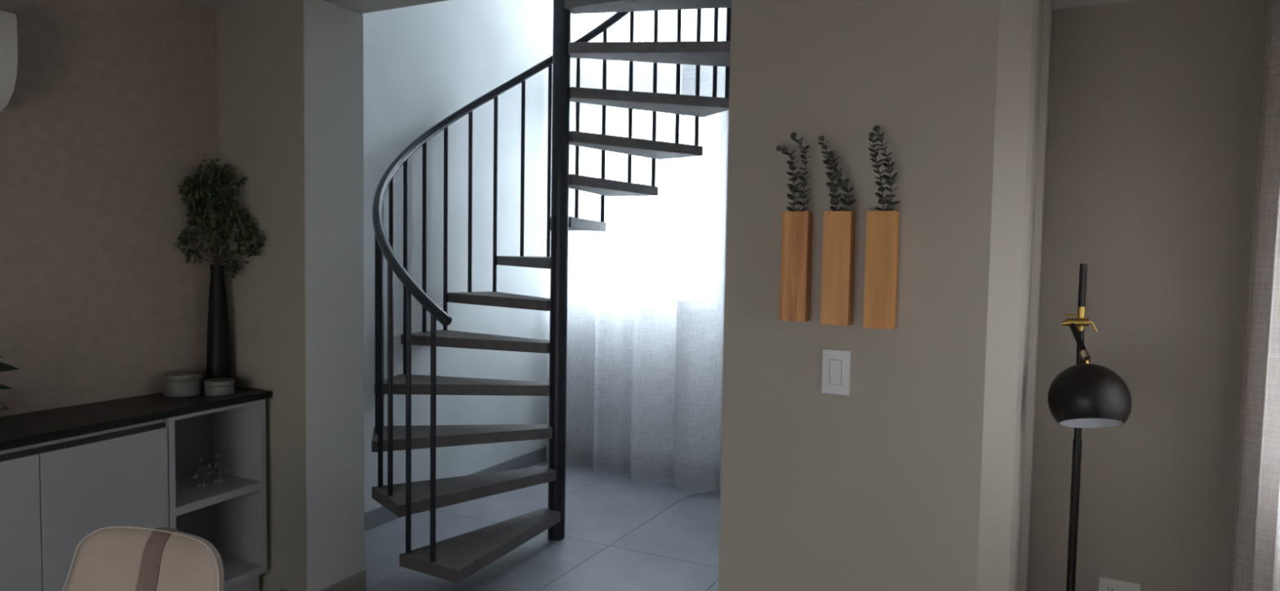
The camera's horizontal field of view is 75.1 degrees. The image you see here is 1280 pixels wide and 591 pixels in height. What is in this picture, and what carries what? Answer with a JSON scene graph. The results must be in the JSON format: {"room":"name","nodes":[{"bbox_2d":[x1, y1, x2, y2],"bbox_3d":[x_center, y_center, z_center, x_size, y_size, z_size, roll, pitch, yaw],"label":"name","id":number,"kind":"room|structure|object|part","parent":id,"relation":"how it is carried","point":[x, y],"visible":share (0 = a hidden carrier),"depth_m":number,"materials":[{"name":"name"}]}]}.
{"room":"dining room","nodes":[
{"label":"dining room","id":0,"kind":"room"},
{"bbox_2d":[0,0,218,417],"bbox_3d":[-2.799,0.098,1.822,0.300,2.612,3.970,3,4,27],"label":"wall","id":1,"kind":"structure","parent":0,"point":[112,104],"depth_m":3.06,"materials":[{"name":"paint"}]},
{"bbox_2d":[0,9,17,111],"bbox_3d":[-2.233,-0.735,2.323,0.183,0.313,0.800,3,4,27],"label":"air conditioner","id":2,"kind":"object","parent":1,"relation":"attached to","point":[8,20],"visible":1,"depth_m":2.62,"materials":[{"name":"beige plastic"}]},
{"bbox_3d":[-2.156,-0.785,2.282,0.013,0.175,0.791,3,4,27],"label":"panel","id":3,"kind":"part","parent":2,"relation":"part of","materials":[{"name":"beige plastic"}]},
{"bbox_2d":[216,0,306,590],"bbox_3d":[-1.577,0.046,3.571,0.744,2.562,0.300,3,4,27],"label":"wall","id":4,"kind":"structure","parent":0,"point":[260,44],"depth_m":3.35,"materials":[{"name":"beige paint"}]},
{"bbox_2d":[186,0,447,13],"bbox_3d":[-0.951,-1.103,0.972,4.265,0.140,4.250,3,4,27],"label":"ceiling","id":5,"kind":"structure","parent":0,"point":[362,6],"depth_m":3.33,"materials":[{"name":"paint"}]},
{"bbox_2d":[303,0,364,590],"bbox_3d":[-1.244,0.061,3.402,0.005,2.461,0.302,3,4,27],"label":"wall","id":6,"kind":"structure","parent":0,"point":[333,33],"depth_m":3.39,"materials":[{"name":"grey paint"}]},
{"bbox_2d":[319,570,366,590],"bbox_3d":[-1.259,1.242,3.466,0.013,0.095,0.305,3,4,27],"label":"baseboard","id":7,"kind":"structure","parent":6,"relation":"attached to","point":[357,582],"depth_m":3.53,"materials":[{"name":"beige tile"}]},
{"bbox_2d":[363,0,549,512],"bbox_3d":[-1.200,-1.292,4.891,0.225,5.100,2.800,3,4,27],"label":"wall","id":8,"kind":"structure","parent":0,"point":[423,64],"depth_m":4.96,"materials":[{"name":"white paint"}]},
{"bbox_2d":[364,446,546,531],"bbox_3d":[-1.146,1.161,4.950,0.013,0.097,2.450,3,4,27],"label":"baseboard","id":9,"kind":"structure","parent":8,"relation":"attached to","point":[375,517],"depth_m":5.36,"materials":[{"name":"grey tile"}]},
{"bbox_2d":[364,460,720,590],"bbox_3d":[-0.337,1.452,2.268,4.450,0.160,7.000,3,4,27],"label":"floor","id":10,"kind":"structure","parent":0,"point":[622,533],"depth_m":4.28,"materials":[{"name":"grey tile"}]},
{"bbox_2d":[0,418,168,590],"bbox_3d":[-2.005,0.884,2.658,0.407,0.876,0.858,3,4,27],"label":"base cabinet","id":11,"kind":"object","parent":10,"relation":"on","point":[55,494],"visible":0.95,"depth_m":2.65,"materials":[{"name":"grey laminate"}]},
{"bbox_3d":[-1.946,0.833,2.383,0.025,0.674,0.430,2,3,23],"label":"door","id":12,"kind":"part","parent":11,"relation":"part of","materials":[{"name":"grey laminate"}]},
{"bbox_2d":[62,525,224,590],"bbox_3d":[-1.300,0.992,1.891,0.539,0.770,0.589,2,3,19],"label":"dining chair","id":13,"kind":"object","parent":10,"relation":"on","point":[116,557],"visible":1,"depth_m":2.10,"materials":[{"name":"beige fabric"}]},
{"bbox_2d":[163,399,266,590],"bbox_3d":[-1.737,0.856,3.247,0.345,0.876,0.426,3,4,27],"label":"open shelving unit","id":14,"kind":"object","parent":10,"relation":"on","point":[230,514],"visible":0.43,"depth_m":3.38,"materials":[{"name":"grey laminate"}]},
{"bbox_3d":[-1.828,0.781,3.063,0.345,0.711,0.023,3,4,27],"label":"panel","id":15,"kind":"part","parent":14,"relation":"part of","materials":[{"name":"grey laminate"}]},
{"bbox_3d":[-1.884,0.758,3.316,0.013,0.665,0.377,3,4,27],"label":"panel","id":16,"kind":"part","parent":14,"relation":"part of","materials":[{"name":"grey laminate"}]},
{"bbox_2d":[192,453,226,487],"bbox_3d":[-1.699,0.691,3.296,0.060,0.114,0.134,3,4,27],"label":"ornament","id":17,"kind":"object","parent":14,"relation":"on","point":[217,455],"visible":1,"depth_m":3.28,"materials":[{"name":"grey metal"}]},
{"bbox_3d":[-1.713,0.707,3.264,0.010,0.086,0.004,0,3,-24],"label":"stem","id":18,"kind":"part","parent":17,"relation":"part of","materials":[{"name":"black metal"}]},
{"bbox_3d":[-1.732,0.425,3.222,0.344,0.014,0.377,3,4,27],"label":"panel","id":19,"kind":"part","parent":14,"relation":"part of","materials":[{"name":"grey laminate"}]},
{"bbox_3d":[-1.738,0.766,3.242,0.342,0.031,0.377,3,4,27],"label":"shelf","id":20,"kind":"part","parent":14,"relation":"part of","materials":[{"name":"grey laminate"}]},
{"bbox_3d":[-1.657,0.764,3.427,0.316,0.711,0.026,3,4,27],"label":"panel","id":21,"kind":"part","parent":14,"relation":"part of","materials":[{"name":"grey laminate"}]},
{"bbox_3d":[-1.743,1.112,3.260,0.344,0.032,0.377,3,4,27],"label":"panel","id":22,"kind":"part","parent":14,"relation":"part of","materials":[{"name":"grey laminate"}]},
{"bbox_2d":[371,0,731,583],"bbox_3d":[-0.393,-0.936,4.194,1.828,4.392,1.831,3,4,27],"label":"spiral staircase","id":23,"kind":"structure","parent":10,"relation":"on","point":[455,559],"depth_m":4.21,"materials":[{"name":"black metal"}]},
{"bbox_3d":[-0.389,-1.520,4.165,1.814,3.222,1.814,3,4,27],"label":"handrail","id":24,"kind":"part","parent":23,"relation":"part of","materials":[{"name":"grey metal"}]},
{"bbox_2d":[1047,263,1131,590],"bbox_3d":[1.194,0.654,2.292,0.264,1.481,0.355,3,4,27],"label":"floor lamp","id":25,"kind":"object","parent":10,"relation":"on","point":[1083,395],"visible":1,"depth_m":2.17,"materials":[{"name":"black metal"}]},
{"bbox_3d":[1.187,0.118,2.254,0.016,0.080,0.084,1,3,2],"label":"arm","id":26,"kind":"part","parent":25,"relation":"part of","materials":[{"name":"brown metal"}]},
{"bbox_3d":[1.183,0.259,2.196,0.195,0.158,0.195,-4,-19,25],"label":"lamp shade","id":27,"kind":"part","parent":25,"relation":"part of","materials":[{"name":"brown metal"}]},
{"bbox_3d":[1.239,0.084,2.275,0.024,0.033,0.012,3,4,27],"label":"lever","id":28,"kind":"part","parent":25,"relation":"part of","materials":[{"name":"gold metal"}]},
{"bbox_3d":[-2.371,0.921,1.880,0.469,0.876,0.858,3,4,27],"label":"cabinet","id":29,"kind":"object","parent":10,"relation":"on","visible":0},
{"bbox_2d":[0,386,271,451],"bbox_3d":[-2.092,0.445,2.358,0.494,0.028,2.340,3,4,27],"label":"countertop","id":30,"kind":"structure","parent":29,"relation":"on","point":[24,429],"depth_m":2.86,"materials":[{"name":"black wood"}]},
{"bbox_2d":[0,355,18,409],"bbox_3d":[-2.067,0.257,2.521,0.170,0.331,0.324,3,4,27],"label":"rubber plant","id":31,"kind":"object","parent":30,"relation":"on","point":[3,366],"visible":1,"depth_m":2.62,"materials":[{"name":"green plant"}]},
{"bbox_2d":[162,370,202,396],"bbox_3d":[-1.788,0.345,3.255,0.135,0.083,0.135,3,4,27],"label":"box","id":32,"kind":"object","parent":30,"relation":"on","point":[181,383],"visible":1,"depth_m":3.20,"materials":[{"name":"grey"}]},
{"bbox_3d":[-1.788,0.313,3.253,0.135,0.019,0.135,3,4,27],"label":"lid","id":33,"kind":"part","parent":32,"relation":"part of","materials":[{"name":"grey ceramic"}]},
{"bbox_2d":[205,264,231,379],"bbox_3d":[-1.724,0.127,3.401,0.096,0.505,0.096,3,4,27],"label":"vase","id":34,"kind":"object","parent":30,"relation":"on","point":[218,365],"visible":0.8,"depth_m":3.37,"materials":[{"name":"black ceramic"}]},
{"bbox_2d":[173,159,266,279],"bbox_3d":[-1.671,-0.305,3.356,0.361,0.491,0.150,1,3,-5],"label":"foliage","id":35,"kind":"object","parent":34,"relation":"in","point":[212,177],"visible":1,"depth_m":3.33,"materials":[{"name":"green plant"}]},
{"bbox_3d":[-1.687,-0.284,3.360,0.304,0.420,0.062,1,3,0],"label":"stem","id":36,"kind":"part","parent":35,"relation":"part of","materials":[{"name":"brown"}]},
{"bbox_2d":[204,377,234,395],"bbox_3d":[-1.656,0.360,3.278,0.107,0.055,0.107,3,4,27],"label":"box","id":37,"kind":"object","parent":30,"relation":"on","point":[216,386],"visible":1,"depth_m":3.24,"materials":[{"name":"grey"}]},
{"bbox_3d":[-1.656,0.341,3.277,0.107,0.018,0.107,3,4,27],"label":"lid","id":38,"kind":"part","parent":37,"relation":"part of","materials":[{"name":"grey ceramic"}]},
{"bbox_2d":[718,0,1052,590],"bbox_3d":[0.797,0.137,2.635,0.822,2.562,0.800,3,4,27],"label":"wall","id":39,"kind":"structure","parent":0,"point":[919,477],"depth_m":2.26,"materials":[{"name":"beige paint"}]},
{"bbox_2d":[779,211,813,321],"bbox_3d":[0.437,-0.082,2.330,0.073,0.304,0.052,3,4,27],"label":"wall planter","id":40,"kind":"object","parent":39,"relation":"attached to","point":[797,226],"visible":1,"depth_m":2.31,"materials":[{"name":"brown wood"}]},
{"bbox_2d":[776,145,799,211],"bbox_3d":[0.411,-0.319,2.311,0.073,0.196,0.033,2,3,18],"label":"eucalyptus sprig","id":41,"kind":"object","parent":40,"relation":"in","point":[793,188],"visible":0.99,"depth_m":2.31,"materials":[{"name":"green plant"}]},
{"bbox_3d":[0.411,-0.315,2.315,0.041,0.186,0.009,1,3,9],"label":"stem","id":42,"kind":"part","parent":41,"relation":"part of","materials":[{"name":"brown"}]},
{"bbox_2d":[790,132,811,211],"bbox_3d":[0.441,-0.335,2.290,0.058,0.229,0.031,3,4,27],"label":"eucalyptus sprig","id":43,"kind":"object","parent":40,"relation":"in","point":[802,195],"visible":1,"depth_m":2.29,"materials":[{"name":"green plant"}]},
{"bbox_3d":[0.440,-0.328,2.292,0.032,0.216,0.011,1,3,4],"label":"stem","id":44,"kind":"part","parent":43,"relation":"part of","materials":[{"name":"brown"}]},
{"bbox_2d":[821,348,850,395],"bbox_3d":[0.544,0.213,2.313,0.078,0.125,0.010,3,4,27],"label":"light switch","id":45,"kind":"object","parent":39,"relation":"attached to","point":[836,363],"visible":1,"depth_m":2.31,"materials":[{"name":"grey plastic"}]},
{"bbox_2d":[820,211,855,325],"bbox_3d":[0.542,-0.075,2.277,0.074,0.308,0.052,3,4,27],"label":"wall planter","id":46,"kind":"object","parent":39,"relation":"attached to","point":[838,228],"visible":1,"depth_m":2.25,"materials":[{"name":"brown wood"}]},
{"bbox_2d":[817,135,841,211],"bbox_3d":[0.517,-0.325,2.258,0.073,0.216,0.033,3,4,27],"label":"eucalyptus sprig","id":47,"kind":"object","parent":46,"relation":"in","point":[834,200],"visible":0.99,"depth_m":2.26,"materials":[{"name":"green plant"}]},
{"bbox_3d":[0.516,-0.319,2.263,0.046,0.203,0.004,2,3,11],"label":"stem","id":48,"kind":"part","parent":47,"relation":"part of","materials":[{"name":"brown"}]},
{"bbox_2d":[826,152,855,211],"bbox_3d":[0.541,-0.300,2.240,0.078,0.170,0.035,3,4,27],"label":"eucalyptus sprig","id":49,"kind":"object","parent":46,"relation":"in","point":[843,184],"visible":1,"depth_m":2.24,"materials":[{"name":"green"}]},
{"bbox_3d":[0.541,-0.293,2.246,0.046,0.156,0.010,2,3,20],"label":"stem","id":50,"kind":"part","parent":49,"relation":"part of","materials":[{"name":"brown"}]},
{"bbox_2d":[863,210,898,329],"bbox_3d":[0.645,-0.068,2.224,0.074,0.312,0.052,3,4,27],"label":"wall planter","id":51,"kind":"object","parent":39,"relation":"attached to","point":[882,226],"visible":1,"depth_m":2.20,"materials":[{"name":"brown wood"}]},
{"bbox_2d":[867,132,890,210],"bbox_3d":[0.633,-0.322,2.199,0.064,0.220,0.034,3,4,27],"label":"eucalyptus sprig","id":52,"kind":"object","parent":51,"relation":"in","point":[881,201],"visible":0.99,"depth_m":2.20,"materials":[{"name":"green plant"}]},
{"bbox_3d":[0.631,-0.315,2.204,0.036,0.206,0.004,1,3,9],"label":"stem","id":53,"kind":"part","parent":52,"relation":"part of","materials":[{"name":"brown"}]},
{"bbox_2d":[872,124,899,210],"bbox_3d":[0.647,-0.328,2.185,0.074,0.236,0.032,3,4,27],"label":"eucalyptus sprig","id":54,"kind":"object","parent":51,"relation":"in","point":[891,180],"visible":1,"depth_m":2.18,"materials":[{"name":"green plant"}]},
{"bbox_3d":[0.644,-0.322,2.189,0.043,0.222,0.005,2,3,10],"label":"stem","id":55,"kind":"part","parent":54,"relation":"part of","materials":[{"name":"brown"}]},
{"bbox_2d":[1052,0,1140,9],"bbox_3d":[1.500,-0.985,2.249,0.720,0.196,0.570,3,4,27],"label":"ceiling","id":56,"kind":"structure","parent":0,"point":[1056,4],"depth_m":2.58,"materials":[{"name":"paint"}]},
{"bbox_2d":[1027,0,1268,590],"bbox_3d":[1.735,0.131,2.575,1.150,2.612,0.150,3,4,27],"label":"wall","id":57,"kind":"structure","parent":0,"point":[1153,120],"depth_m":2.57,"materials":[{"name":"beige paint"}]},
{"bbox_2d":[1097,577,1141,590],"bbox_3d":[1.517,0.940,2.635,0.115,0.076,0.009,3,4,27],"label":"wall socket","id":58,"kind":"object","parent":57,"relation":"attached to","point":[1104,584],"visible":1,"depth_m":2.64,"materials":[{"name":"beige plastic"}]},
{"bbox_2d":[1102,584,1116,590],"bbox_3d":[1.493,0.939,2.644,0.038,0.034,0.002,3,4,27],"label":"outlet","id":59,"kind":"object","parent":58,"relation":"attached to","point":[1105,587],"depth_m":2.64,"materials":[{"name":"white plastic"}]},
{"bbox_2d":[1121,587,1135,590],"bbox_3d":[1.539,0.941,2.621,0.038,0.034,0.002,3,4,27],"label":"outlet","id":60,"kind":"object","parent":58,"relation":"attached to","point":[1122,588],"depth_m":2.62,"materials":[{"name":"white plastic"}]},
{"bbox_3d":[-0.033,-3.847,4.164,2.760,0.120,2.810,3,4,27],"label":"ceiling","id":61,"kind":"structure","parent":0,"visible":0},
{"bbox_3d":[0.433,-3.790,5.002,2.350,0.069,0.050,3,4,27],"label":"rail","id":62,"kind":"object","parent":61,"relation":"attached to","visible":0},
{"bbox_2d":[546,0,728,493],"bbox_3d":[0.359,-1.278,5.121,2.328,4.962,0.237,3,4,29],"label":"curtain","id":63,"kind":"object","parent":62,"relation":"hanging from","point":[646,292],"visible":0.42,"depth_m":5.30,"materials":[{"name":"fabric"}]},
{"bbox_3d":[0.959,0.242,0.334,0.180,2.612,4.750,3,4,27],"label":"wall","id":64,"kind":"structure","parent":0,"visible":0},
{"bbox_3d":[1.209,-0.803,1.197,0.045,0.030,2.640,3,4,27],"label":"rail","id":65,"kind":"object","parent":64,"relation":"attached to","visible":0},
{"bbox_2d":[1228,0,1279,590],"bbox_3d":[1.181,0.322,1.268,0.105,2.215,2.605,3,4,27],"label":"curtain","id":66,"kind":"object","parent":65,"relation":"hanging from","point":[1255,557],"visible":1,"depth_m":2.22,"materials":[{"name":"fabric"}]}
]}

